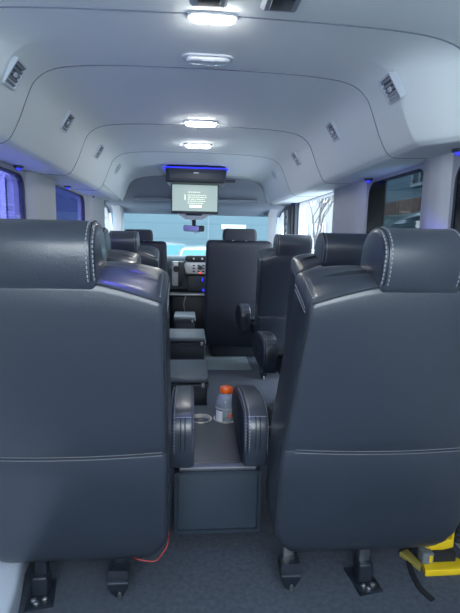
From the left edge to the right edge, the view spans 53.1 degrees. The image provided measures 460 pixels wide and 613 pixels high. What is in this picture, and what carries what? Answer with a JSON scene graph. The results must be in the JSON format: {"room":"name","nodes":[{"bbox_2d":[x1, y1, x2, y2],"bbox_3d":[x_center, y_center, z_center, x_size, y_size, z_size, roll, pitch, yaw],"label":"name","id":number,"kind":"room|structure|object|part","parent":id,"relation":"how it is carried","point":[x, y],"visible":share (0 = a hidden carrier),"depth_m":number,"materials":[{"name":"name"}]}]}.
{"room":"vehicle interior","nodes":[
{"label":"vehicle interior","id":0,"kind":"room"},
{"bbox_2d":[0,161,112,231],"bbox_3d":[-1.144,-0.170,2.465,0.060,1.800,6.300,0,9,-5],"label":"wall","id":1,"kind":"structure","parent":0,"point":[108,220],"depth_m":3.16,"materials":[{"name":"grey plastic"}]},
{"bbox_2d":[0,166,25,218],"bbox_3d":[-1.078,-0.297,1.868,0.030,0.632,1.350,0,9,-5],"label":"window","id":2,"kind":"structure","parent":1,"relation":"in","point":[12,188],"depth_m":2.33,"materials":[{"name":"blue glass"}]},
{"bbox_2d":[0,561,29,612],"bbox_3d":[-0.797,0.868,1.307,0.450,0.105,1.250,0,9,-5],"label":"trim","id":3,"kind":"structure","parent":1,"relation":"attached to","point":[12,575],"depth_m":1.36,"materials":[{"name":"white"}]},
{"bbox_2d":[26,171,55,219],"bbox_3d":[-1.124,-0.058,2.839,0.046,1.470,0.460,0,9,-5],"label":"trim","id":4,"kind":"structure","parent":1,"relation":"attached to","point":[40,189],"depth_m":2.62,"materials":[{"name":"grey plastic"}]},
{"bbox_2d":[55,185,84,220],"bbox_3d":[-1.214,-0.548,3.483,0.030,0.645,0.930,0,9,-5],"label":"window","id":5,"kind":"structure","parent":1,"relation":"in","point":[70,205],"depth_m":3.41,"materials":[{"name":"blue glass"}]},
{"bbox_2d":[85,195,104,227],"bbox_3d":[-1.254,-0.290,4.371,0.046,1.470,0.690,0,9,-5],"label":"trim","id":6,"kind":"structure","parent":1,"relation":"attached to","point":[94,206],"depth_m":4.12,"materials":[{"name":"grey plastic"}]},
{"bbox_2d":[112,205,123,230],"bbox_3d":[-1.245,-0.863,5.129,0.138,0.540,0.637,0,9,-9],"label":"trim","id":7,"kind":"structure","parent":1,"relation":"attached to","point":[118,212],"depth_m":5.00,"materials":[{"name":"grey plastic"}]},
{"bbox_2d":[169,289,204,328],"bbox_3d":[-0.429,-0.155,5.583,1.900,0.880,0.080,0,9,-5],"label":"wall","id":8,"kind":"structure","parent":0,"point":[171,290],"depth_m":5.54,"materials":[{"name":"black plastic"}]},
{"bbox_2d":[0,0,459,204],"bbox_3d":[-0.107,-0.787,1.903,1.940,0.333,5.202,0,9,-5],"label":"ceiling","id":9,"kind":"structure","parent":0,"point":[119,67],"depth_m":1.76,"materials":[{"name":"white"}]},
{"bbox_2d":[3,56,27,90],"bbox_3d":[-0.725,-0.780,1.536,0.072,0.094,0.094,0,9,-5],"label":"ceiling vent","id":10,"kind":"object","parent":9,"relation":"in","point":[16,69],"visible":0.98,"depth_m":1.53,"materials":[{"name":"grey plastic"}]},
{"bbox_2d":[13,165,23,169],"bbox_3d":[-1.061,-0.697,2.312,0.048,0.024,0.048,0,9,-5],"label":"recessed light","id":11,"kind":"object","parent":9,"relation":"in","point":[18,167],"visible":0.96,"depth_m":2.30,"materials":[{"name":"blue plastic"}]},
{"bbox_2d":[60,111,74,133],"bbox_3d":[-0.780,-0.878,2.186,0.072,0.094,0.094,0,9,-5],"label":"ceiling vent","id":12,"kind":"object","parent":9,"relation":"in","point":[68,119],"visible":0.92,"depth_m":2.18,"materials":[{"name":"grey plastic"}]},
{"bbox_2d":[94,144,104,158],"bbox_3d":[-0.844,-0.992,2.935,0.072,0.094,0.094,0,9,-5],"label":"ceiling vent","id":13,"kind":"object","parent":9,"relation":"in","point":[100,147],"visible":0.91,"depth_m":2.92,"materials":[{"name":"grey plastic"}]},
{"bbox_2d":[184,143,211,147],"bbox_3d":[-0.219,-1.103,3.164,0.193,0.025,0.078,0,9,-5],"label":"recessed light","id":14,"kind":"object","parent":9,"relation":"in","point":[189,145],"visible":1,"depth_m":3.13,"materials":[{"name":"grey plastic"}]},
{"bbox_2d":[164,165,234,214],"bbox_3d":[-0.267,-1.025,4.098,0.625,0.398,0.354,0,9,-5],"label":"monitor","id":15,"kind":"object","parent":9,"relation":"attached to","point":[194,189],"visible":1,"depth_m":4.07,"materials":[{"name":"black plastic"}]},
{"bbox_3d":[-0.313,-0.957,4.102,0.419,0.260,0.023,0,9,-5],"label":"screen frame","id":16,"kind":"part","parent":15,"relation":"part of","materials":[{"name":"black plastic"}]},
{"bbox_2d":[183,120,217,126],"bbox_3d":[-0.160,-1.010,2.544,0.193,0.025,0.078,0,9,-5],"label":"recessed light","id":17,"kind":"object","parent":9,"relation":"in","point":[199,123],"visible":1,"depth_m":2.52,"materials":[{"name":"grey plastic"}]},
{"bbox_2d":[182,53,233,65],"bbox_3d":[-0.078,-0.874,1.632,0.183,0.025,0.068,0,9,-5],"label":"recessed light","id":18,"kind":"object","parent":9,"relation":"in","point":[191,58],"visible":1,"depth_m":1.61,"materials":[{"name":"grey"}]},
{"bbox_2d":[202,59,213,64],"bbox_3d":[-0.077,-0.862,1.623,0.044,0.005,0.032,0,9,-5],"label":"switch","id":19,"kind":"object","parent":18,"relation":"attached to","point":[204,61],"depth_m":1.62,"materials":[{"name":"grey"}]},
{"bbox_2d":[189,0,227,7],"bbox_3d":[-0.054,-0.808,1.198,0.104,0.022,0.110,0,9,-5],"label":"bracket","id":20,"kind":"object","parent":9,"relation":"attached to","point":[202,3],"visible":1,"depth_m":1.22,"materials":[{"name":"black plastic"}]},
{"bbox_2d":[187,10,237,24],"bbox_3d":[-0.050,-0.829,1.324,0.148,0.022,0.046,0,9,-5],"label":"recessed light","id":21,"kind":"object","parent":9,"relation":"in","point":[208,17],"visible":1,"depth_m":1.31,"materials":[{"name":"grey plastic"}]},
{"bbox_2d":[260,0,300,11],"bbox_3d":[0.138,-0.806,1.214,0.104,0.022,0.110,0,9,-5],"label":"bracket","id":22,"kind":"object","parent":9,"relation":"attached to","point":[266,5],"visible":1,"depth_m":1.22,"materials":[{"name":"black plastic"}]},
{"bbox_2d":[291,151,300,166],"bbox_3d":[0.446,-0.981,3.046,0.072,0.094,0.094,0,9,-5],"label":"ceiling vent","id":23,"kind":"object","parent":9,"relation":"in","point":[294,154],"visible":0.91,"depth_m":3.04,"materials":[{"name":"grey plastic"}]},
{"bbox_2d":[325,120,339,141],"bbox_3d":[0.512,-0.862,2.258,0.072,0.094,0.094,0,9,-5],"label":"ceiling vent","id":24,"kind":"object","parent":9,"relation":"in","point":[331,127],"visible":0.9,"depth_m":2.25,"materials":[{"name":"grey plastic"}]},
{"bbox_2d":[364,178,372,182],"bbox_3d":[0.758,-0.690,2.518,0.048,0.024,0.048,0,9,-5],"label":"recessed light","id":25,"kind":"object","parent":9,"relation":"in","point":[368,180],"visible":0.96,"depth_m":2.50,"materials":[{"name":"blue plastic"}]},
{"bbox_2d":[378,70,404,104],"bbox_3d":[0.568,-0.764,1.607,0.072,0.094,0.094,0,9,-5],"label":"ceiling vent","id":26,"kind":"object","parent":9,"relation":"in","point":[390,84],"visible":0.98,"depth_m":1.59,"materials":[{"name":"grey plastic"}]},
{"bbox_2d":[451,148,459,155],"bbox_3d":[0.830,-0.562,1.670,0.048,0.024,0.048,0,9,-5],"label":"recessed light","id":27,"kind":"object","parent":9,"relation":"in","point":[456,151],"visible":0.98,"depth_m":1.66,"materials":[{"name":"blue plastic"}]},
{"bbox_2d":[18,356,459,612],"bbox_3d":[-0.183,0.760,2.637,1.900,0.050,6.200,0,9,-5],"label":"floor","id":28,"kind":"structure","parent":0,"point":[212,572],"depth_m":1.52,"materials":[{"name":"carpet"}]},
{"bbox_2d":[0,218,193,611],"bbox_3d":[-0.441,0.315,1.501,0.646,1.156,0.812,0,9,-5],"label":"seat","id":29,"kind":"object","parent":28,"relation":"on","point":[93,431],"visible":1,"depth_m":1.19,"materials":[{"name":"leather"}]},
{"bbox_3d":[-0.588,0.900,1.440,0.084,0.010,0.121,0,9,-10],"label":"foot plate","id":30,"kind":"part","parent":29,"relation":"part of","materials":[{"name":"black plastic"}]},
{"bbox_3d":[-0.589,0.789,1.437,0.036,0.170,0.025,0,9,-5],"label":"leg","id":31,"kind":"part","parent":29,"relation":"part of","materials":[{"name":"black plastic"}]},
{"bbox_3d":[-0.461,0.337,1.319,0.575,0.938,0.394,0,9,-5],"label":"backrest","id":32,"kind":"part","parent":29,"relation":"part of","materials":[{"name":"leather"}]},
{"bbox_3d":[-0.349,0.780,1.464,0.036,0.150,0.020,0,9,-5],"label":"leg","id":33,"kind":"part","parent":29,"relation":"part of","materials":[{"name":"black plastic"}]},
{"bbox_2d":[133,528,169,561],"bbox_3d":[-0.239,0.746,1.424,0.120,0.078,0.068,-2,9,-20],"label":"wire","id":34,"kind":"object","parent":29,"relation":"on","point":[169,528],"visible":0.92,"depth_m":1.40,"materials":[{"name":"red"}]},
{"bbox_3d":[-0.174,0.403,1.700,0.078,0.211,0.473,0,9,-5],"label":"armrest","id":35,"kind":"part","parent":29,"relation":"part of","materials":[{"name":"leather"}]},
{"bbox_2d":[102,227,140,263],"bbox_3d":[-0.705,0.156,2.526,0.484,1.156,0.812,0,9,-5],"label":"seat","id":36,"kind":"object","parent":28,"relation":"on","point":[111,255],"visible":0.16,"depth_m":2.16,"materials":[{"name":"leather"}]},
{"bbox_3d":[-0.690,0.179,2.347,0.479,0.938,0.394,0,9,-5],"label":"backrest","id":37,"kind":"part","parent":36,"relation":"part of","materials":[{"name":"leather"}]},
{"bbox_2d":[109,230,159,267],"bbox_3d":[-0.794,-0.019,3.689,0.484,1.156,0.812,0,9,-5],"label":"seat","id":38,"kind":"object","parent":28,"relation":"on","point":[119,240],"visible":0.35,"depth_m":3.24,"materials":[{"name":"leather"}]},
{"bbox_3d":[-0.779,0.003,3.510,0.479,0.938,0.394,0,9,-5],"label":"backrest","id":39,"kind":"part","parent":38,"relation":"part of","materials":[{"name":"leather"}]},
{"bbox_2d":[125,229,166,271],"bbox_3d":[-0.864,-0.156,4.520,0.520,1.179,0.662,0,9,-5],"label":"seat","id":40,"kind":"object","parent":28,"relation":"on","point":[145,236],"visible":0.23,"depth_m":4.15,"materials":[{"name":"black leather"}]},
{"bbox_3d":[-0.847,-0.124,4.310,0.520,0.975,0.236,0,9,-5],"label":"backrest","id":41,"kind":"part","parent":40,"relation":"part of","materials":[{"name":"black leather"}]},
{"bbox_2d":[174,311,195,328],"bbox_3d":[-0.425,0.271,4.325,0.198,0.410,0.286,0,9,-5],"label":"console","id":42,"kind":"object","parent":28,"relation":"on","point":[182,320],"visible":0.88,"depth_m":4.18,"materials":[{"name":"black plastic"}]},
{"bbox_2d":[174,320,194,321],"bbox_3d":[-0.424,0.116,4.305,0.191,0.018,0.272,0,9,-5],"label":"tray","id":43,"kind":"object","parent":42,"relation":"on","point":[174,320],"depth_m":4.17,"materials":[{"name":"grey plastic"}]},
{"bbox_3d":[-0.423,0.084,4.300,0.195,0.034,0.280,0,9,-5],"label":"lid","id":44,"kind":"part","parent":42,"relation":"part of","materials":[{"name":"grey plastic"}]},
{"bbox_2d":[167,255,205,328],"bbox_3d":[-0.395,-0.117,5.183,1.800,0.925,0.646,0,9,-5],"label":"dashboard","id":45,"kind":"object","parent":28,"relation":"on","point":[183,271],"visible":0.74,"depth_m":4.93,"materials":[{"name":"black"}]},
{"bbox_3d":[-0.583,-0.355,4.941,0.080,0.260,0.100,0,9,-5],"label":"vent panel","id":46,"kind":"part","parent":45,"relation":"part of","materials":[{"name":"silver metal"}]},
{"bbox_3d":[-0.405,0.118,5.043,0.460,0.500,0.110,0,9,-5],"label":"panel","id":47,"kind":"part","parent":45,"relation":"part of","materials":[{"name":"black plastic"}]},
{"bbox_3d":[-0.309,-0.416,4.945,0.375,0.130,0.160,0,9,-5],"label":"radio panel","id":48,"kind":"part","parent":45,"relation":"part of","materials":[{"name":"silver metal"}]},
{"bbox_3d":[-0.300,-0.256,4.975,0.310,0.165,0.150,0,9,-5],"label":"climate panel","id":49,"kind":"part","parent":45,"relation":"part of","materials":[{"name":"black plastic"}]},
{"bbox_2d":[170,329,205,359],"bbox_3d":[-0.348,0.400,3.468,0.318,0.410,0.346,0,9,-5],"label":"console","id":50,"kind":"object","parent":28,"relation":"on","point":[185,344],"visible":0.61,"depth_m":3.30,"materials":[{"name":"black plastic"}]},
{"bbox_2d":[170,342,204,344],"bbox_3d":[-0.346,0.245,3.448,0.311,0.018,0.332,0,9,-5],"label":"tray","id":51,"kind":"object","parent":50,"relation":"on","point":[171,343],"depth_m":3.29,"materials":[{"name":"grey plastic"}]},
{"bbox_3d":[-0.346,0.214,3.443,0.315,0.034,0.340,0,9,-5],"label":"lid","id":52,"kind":"part","parent":50,"relation":"part of","materials":[{"name":"grey plastic"}]},
{"bbox_2d":[170,360,208,405],"bbox_3d":[-0.277,0.539,2.551,0.304,0.410,0.366,0,9,-5],"label":"console","id":53,"kind":"object","parent":28,"relation":"on","point":[194,373],"visible":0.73,"depth_m":2.39,"materials":[{"name":"black plastic"}]},
{"bbox_2d":[171,383,207,387],"bbox_3d":[-0.276,0.384,2.531,0.297,0.018,0.352,0,9,-5],"label":"tray","id":54,"kind":"object","parent":53,"relation":"on","point":[195,385],"depth_m":2.37,"materials":[{"name":"grey plastic"}]},
{"bbox_3d":[-0.275,0.352,2.527,0.301,0.034,0.360,0,9,-5],"label":"lid","id":55,"kind":"part","parent":53,"relation":"part of","materials":[{"name":"grey plastic"}]},
{"bbox_2d":[174,405,261,534],"bbox_3d":[-0.068,0.672,1.895,0.300,0.348,0.605,0,9,-5],"label":"console","id":56,"kind":"object","parent":28,"relation":"on","point":[219,493],"visible":0.78,"depth_m":1.60,"materials":[{"name":"grey plastic"}]},
{"bbox_3d":[-0.066,0.516,1.881,0.256,0.012,0.585,0,9,-5],"label":"panel","id":57,"kind":"part","parent":56,"relation":"part of","materials":[{"name":"grey plastic"}]},
{"bbox_3d":[-0.043,0.677,1.604,0.276,0.204,0.016,0,9,-5],"label":"panel","id":58,"kind":"part","parent":56,"relation":"part of","materials":[{"name":"grey plastic"}]},
{"bbox_3d":[-0.043,0.678,1.598,0.300,0.230,0.014,0,9,-5],"label":"frame","id":59,"kind":"part","parent":56,"relation":"part of","materials":[{"name":"grey plastic"}]},
{"bbox_2d":[215,385,232,421],"bbox_3d":[-0.018,0.455,2.010,0.094,0.218,0.094,0,9,-5],"label":"drink bottle","id":60,"kind":"object","parent":56,"relation":"in","point":[224,389],"visible":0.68,"depth_m":1.98,"materials":[{"name":"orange plastic"}]},
{"bbox_2d":[204,345,251,369],"bbox_3d":[-0.093,0.467,4.427,0.480,0.005,1.000,0,9,-5],"label":"rubber mat","id":61,"kind":"object","parent":28,"relation":"on","point":[213,362],"visible":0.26,"depth_m":4.16,"materials":[{"name":"grey rubber"}]},
{"bbox_2d":[204,228,272,355],"bbox_3d":[0.053,-0.146,4.477,0.618,1.197,0.662,0,9,-5],"label":"seat","id":62,"kind":"object","parent":61,"relation":"on","point":[231,262],"visible":0.7,"depth_m":4.17,"materials":[{"name":"black leather"}]},
{"bbox_3d":[0.040,0.276,4.587,0.480,0.330,0.490,0,9,-5],"label":"seat frame","id":63,"kind":"part","parent":62,"relation":"part of","materials":[{"name":"black plastic"}]},
{"bbox_2d":[235,234,313,378],"bbox_3d":[0.374,-0.010,3.790,0.585,1.156,0.812,0,9,-5],"label":"seat","id":64,"kind":"object","parent":28,"relation":"on","point":[273,264],"visible":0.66,"depth_m":3.45,"materials":[{"name":"leather"}]},
{"bbox_3d":[0.071,0.073,3.939,0.007,0.179,0.441,0,9,-5],"label":"panel","id":65,"kind":"part","parent":64,"relation":"part of","materials":[{"name":"black plastic"}]},
{"bbox_3d":[0.109,0.074,3.942,0.078,0.211,0.473,0,9,-5],"label":"armrest","id":66,"kind":"part","parent":64,"relation":"part of","materials":[{"name":"leather"}]},
{"bbox_2d":[250,316,254,334],"bbox_3d":[0.405,0.180,3.999,0.440,0.140,0.460,0,9,-5],"label":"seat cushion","id":67,"kind":"object","parent":64,"relation":"on","point":[252,320],"depth_m":3.92,"materials":[{"name":"black leather"}]},
{"bbox_3d":[0.440,0.013,3.615,0.479,0.938,0.394,0,9,-5],"label":"backrest","id":68,"kind":"part","parent":64,"relation":"part of","materials":[{"name":"leather"}]},
{"bbox_2d":[253,232,368,374],"bbox_3d":[0.473,0.166,2.627,0.585,1.156,0.812,0,9,-5],"label":"seat","id":69,"kind":"object","parent":28,"relation":"on","point":[331,249],"visible":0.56,"depth_m":2.23,"materials":[{"name":"leather"}]},
{"bbox_3d":[0.169,0.249,2.776,0.007,0.179,0.441,0,9,-5],"label":"panel","id":70,"kind":"part","parent":69,"relation":"part of","materials":[{"name":"black plastic"}]},
{"bbox_3d":[0.208,0.249,2.780,0.078,0.211,0.473,0,9,-5],"label":"armrest","id":71,"kind":"part","parent":69,"relation":"part of","materials":[{"name":"leather"}]},
{"bbox_2d":[277,346,283,374],"bbox_3d":[0.504,0.356,2.837,0.440,0.140,0.460,0,9,-5],"label":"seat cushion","id":72,"kind":"object","parent":69,"relation":"on","point":[280,348],"depth_m":2.76,"materials":[{"name":"black leather"}]},
{"bbox_3d":[0.538,0.189,2.452,0.479,0.938,0.394,0,9,-5],"label":"backrest","id":73,"kind":"part","parent":69,"relation":"part of","materials":[{"name":"leather"}]},
{"bbox_2d":[232,227,459,595],"bbox_3d":[0.390,0.322,1.573,0.700,1.156,0.812,0,9,-5],"label":"seat","id":74,"kind":"object","parent":28,"relation":"on","point":[361,429],"visible":1,"depth_m":1.27,"materials":[{"name":"leather"}]},
{"bbox_3d":[0.029,0.404,1.717,0.007,0.179,0.441,0,9,-5],"label":"panel","id":75,"kind":"part","parent":74,"relation":"part of","materials":[{"name":"black leather"}]},
{"bbox_3d":[0.068,0.405,1.721,0.078,0.211,0.473,0,9,-5],"label":"armrest","id":76,"kind":"part","parent":74,"relation":"part of","materials":[{"name":"leather"}]},
{"bbox_2d":[266,404,273,442],"bbox_3d":[0.412,0.511,1.782,0.514,0.140,0.460,0,9,-5],"label":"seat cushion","id":77,"kind":"object","parent":74,"relation":"on","point":[270,408],"depth_m":1.87,"materials":[{"name":"black leather"}]},
{"bbox_3d":[0.191,0.785,1.510,0.036,0.150,0.020,0,9,-5],"label":"leg","id":78,"kind":"part","parent":74,"relation":"part of","materials":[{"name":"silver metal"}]},
{"bbox_3d":[0.446,0.344,1.397,0.618,0.938,0.394,0,9,-5],"label":"backrest","id":79,"kind":"part","parent":74,"relation":"part of","materials":[{"name":"leather"}]},
{"bbox_3d":[0.444,0.798,1.526,0.036,0.170,0.025,0,9,-5],"label":"leg","id":80,"kind":"part","parent":74,"relation":"part of","materials":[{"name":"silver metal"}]},
{"bbox_3d":[0.445,0.909,1.528,0.084,0.010,0.121,0,9,-10],"label":"foot plate","id":81,"kind":"part","parent":74,"relation":"part of","materials":[{"name":"black plastic"}]},
{"bbox_2d":[406,548,434,601],"bbox_3d":[0.635,0.899,1.575,0.047,0.022,0.260,2,9,5],"label":"strap tail","id":82,"kind":"object","parent":28,"relation":"on","point":[414,578],"visible":0.89,"depth_m":1.52,"materials":[{"name":"black fabric"}]},
{"bbox_2d":[399,532,459,575],"bbox_3d":[0.714,0.842,1.608,0.201,0.130,0.117,0,9,-5],"label":"anchor","id":83,"kind":"object","parent":28,"relation":"on","point":[435,561],"visible":0.94,"depth_m":1.59,"materials":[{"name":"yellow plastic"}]},
{"bbox_3d":[0.736,0.899,1.589,0.158,0.023,0.058,0,9,-5],"label":"plate","id":84,"kind":"part","parent":83,"relation":"part of","materials":[{"name":"yellow plastic"}]},
{"bbox_2d":[276,153,459,547],"bbox_3d":[0.809,-0.154,2.633,0.060,1.800,6.300,0,9,-5],"label":"wall","id":85,"kind":"structure","parent":0,"point":[456,161],"depth_m":2.62,"materials":[{"name":"grey"}]},
{"bbox_2d":[178,214,209,219],"bbox_3d":[-0.379,-0.975,4.850,0.400,0.120,0.228,0,9,-5],"label":"console","id":86,"kind":"object","parent":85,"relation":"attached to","point":[184,216],"visible":0.38,"depth_m":4.76,"materials":[{"name":"grey plastic"}]},
{"bbox_2d":[183,220,203,232],"bbox_3d":[-0.384,-0.862,4.899,0.224,0.162,0.082,0,9,-5],"label":"mirror","id":87,"kind":"object","parent":86,"relation":"attached to","point":[194,228],"visible":0.99,"depth_m":4.87,"materials":[{"name":"black plastic"}]},
{"bbox_2d":[104,176,286,216],"bbox_3d":[-0.352,-1.142,4.785,1.900,0.346,0.680,0,9,-5],"label":"trim","id":88,"kind":"structure","parent":85,"relation":"attached to","point":[148,186],"depth_m":4.67,"materials":[{"name":"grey plastic"}]},
{"bbox_2d":[133,197,257,203],"bbox_3d":[-0.340,-1.072,4.640,1.240,0.025,0.120,0,9,-5],"label":"trim","id":89,"kind":"structure","parent":88,"relation":"attached to","point":[134,198],"depth_m":4.61,"materials":[{"name":"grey plastic"}]},
{"bbox_2d":[267,210,277,245],"bbox_3d":[0.479,-0.849,5.277,0.128,0.540,0.626,1,8,-1],"label":"trim","id":90,"kind":"structure","parent":85,"relation":"attached to","point":[272,215],"depth_m":5.17,"materials":[{"name":"grey plastic"}]},
{"bbox_2d":[283,205,293,234],"bbox_3d":[0.580,-0.712,4.509,0.074,0.540,0.320,0,9,-5],"label":"pillar","id":91,"kind":"structure","parent":85,"relation":"attached to","point":[288,210],"depth_m":4.41,"materials":[{"name":"black plastic"}]},
{"bbox_3d":[0.549,-0.717,4.505,0.007,0.450,0.080,0,9,-5],"label":"slotted plate","id":92,"kind":"part","parent":91,"relation":"part of","materials":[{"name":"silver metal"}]},
{"bbox_2d":[293,203,298,234],"bbox_3d":[0.607,-0.245,4.404,0.040,1.450,0.030,0,9,-5],"label":"trim","id":93,"kind":"structure","parent":85,"relation":"attached to","point":[296,205],"depth_m":4.30,"materials":[{"name":"grey plastic"}]},
{"bbox_2d":[332,181,366,233],"bbox_3d":[0.723,-0.043,2.998,0.046,1.470,0.540,0,9,-5],"label":"trim","id":94,"kind":"structure","parent":85,"relation":"attached to","point":[349,201],"depth_m":2.77,"materials":[{"name":"grey plastic"}]},
{"bbox_2d":[366,169,423,233],"bbox_3d":[0.822,-0.331,2.329,0.030,0.640,0.650,0,9,-5],"label":"window","id":95,"kind":"structure","parent":85,"relation":"in","point":[394,201],"depth_m":2.26,"materials":[{"name":"black glass"}]},
{"bbox_3d":[0.792,-0.362,2.534,0.004,0.628,0.218,0,9,-5],"label":"dark pane","id":96,"kind":"part","parent":95,"relation":"part of","materials":[{"name":"black glass"}]},
{"bbox_3d":[0.814,-0.331,2.328,0.004,0.628,0.638,0,9,-5],"label":"glass pane","id":97,"kind":"part","parent":95,"relation":"part of","materials":[{"name":"clear glass"}]},
{"bbox_2d":[419,153,453,228],"bbox_3d":[0.811,0.114,1.958,0.046,1.470,0.190,0,9,-5],"label":"trim","id":98,"kind":"structure","parent":85,"relation":"attached to","point":[437,176],"depth_m":1.82,"materials":[{"name":"grey plastic"}]},
{"bbox_2d":[450,167,459,230],"bbox_3d":[0.908,-0.169,1.310,0.030,0.625,0.980,0,9,-5],"label":"window","id":99,"kind":"structure","parent":85,"relation":"in","point":[455,218],"depth_m":1.75,"materials":[{"name":"black glass"}]},
{"bbox_3d":[0.900,-0.169,1.309,0.004,0.613,0.968,0,9,-5],"label":"glass pane","id":100,"kind":"part","parent":99,"relation":"part of","materials":[{"name":"glass"}]},
{"bbox_2d":[454,523,459,543],"bbox_3d":[0.816,0.674,1.597,0.068,0.330,0.063,0,9,-5],"label":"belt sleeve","id":101,"kind":"object","parent":85,"relation":"attached to","point":[457,533],"visible":0.32,"depth_m":1.62,"materials":[{"name":"black"}]},
{"label":"outside","id":102,"kind":"structure","parent":0,"visible":0},
{"bbox_3d":[0.013,1.770,0.269,80.000,0.100,80.000,0,9,-5],"label":"ground","id":103,"kind":"structure","parent":102,"visible":0},
{"bbox_2d":[165,242,185,254],"bbox_3d":[-1.911,-1.184,14.095,1.800,1.580,4.250,-2,9,-19],"label":"parked car","id":104,"kind":"object","parent":103,"relation":"on","point":[173,248],"visible":0.02,"depth_m":13.63,"materials":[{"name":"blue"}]},
{"bbox_2d":[176,245,205,254],"bbox_3d":[-0.475,-0.491,9.654,1.800,1.580,4.250,0,9,-5],"label":"parked car","id":105,"kind":"object","parent":103,"relation":"on","point":[188,249],"visible":0.02,"depth_m":9.21,"materials":[{"name":"grey metal"}]},
{"bbox_2d":[111,213,277,244],"bbox_3d":[-3.139,-4.404,18.828,9.800,6.500,5.060,0,9,-5],"label":"building","id":106,"kind":"structure","parent":103,"relation":"on","point":[164,227],"depth_m":16.72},
{"bbox_2d":[304,196,333,248],"bbox_3d":[8.548,-7.131,29.079,7.600,9.350,9.600,0,9,-5],"label":"house","id":107,"kind":"structure","parent":103,"relation":"on","point":[327,221],"depth_m":27.81,"materials":[{"name":"white"}]},
{"bbox_2d":[308,195,333,249],"bbox_3d":[3.849,-3.278,18.876,1.762,4.552,2.597,0,9,-5],"label":"bare tree","id":108,"kind":"object","parent":103,"relation":"on","point":[324,204],"visible":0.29,"depth_m":18.64,"materials":[{"name":"grey plant"}]}
]}

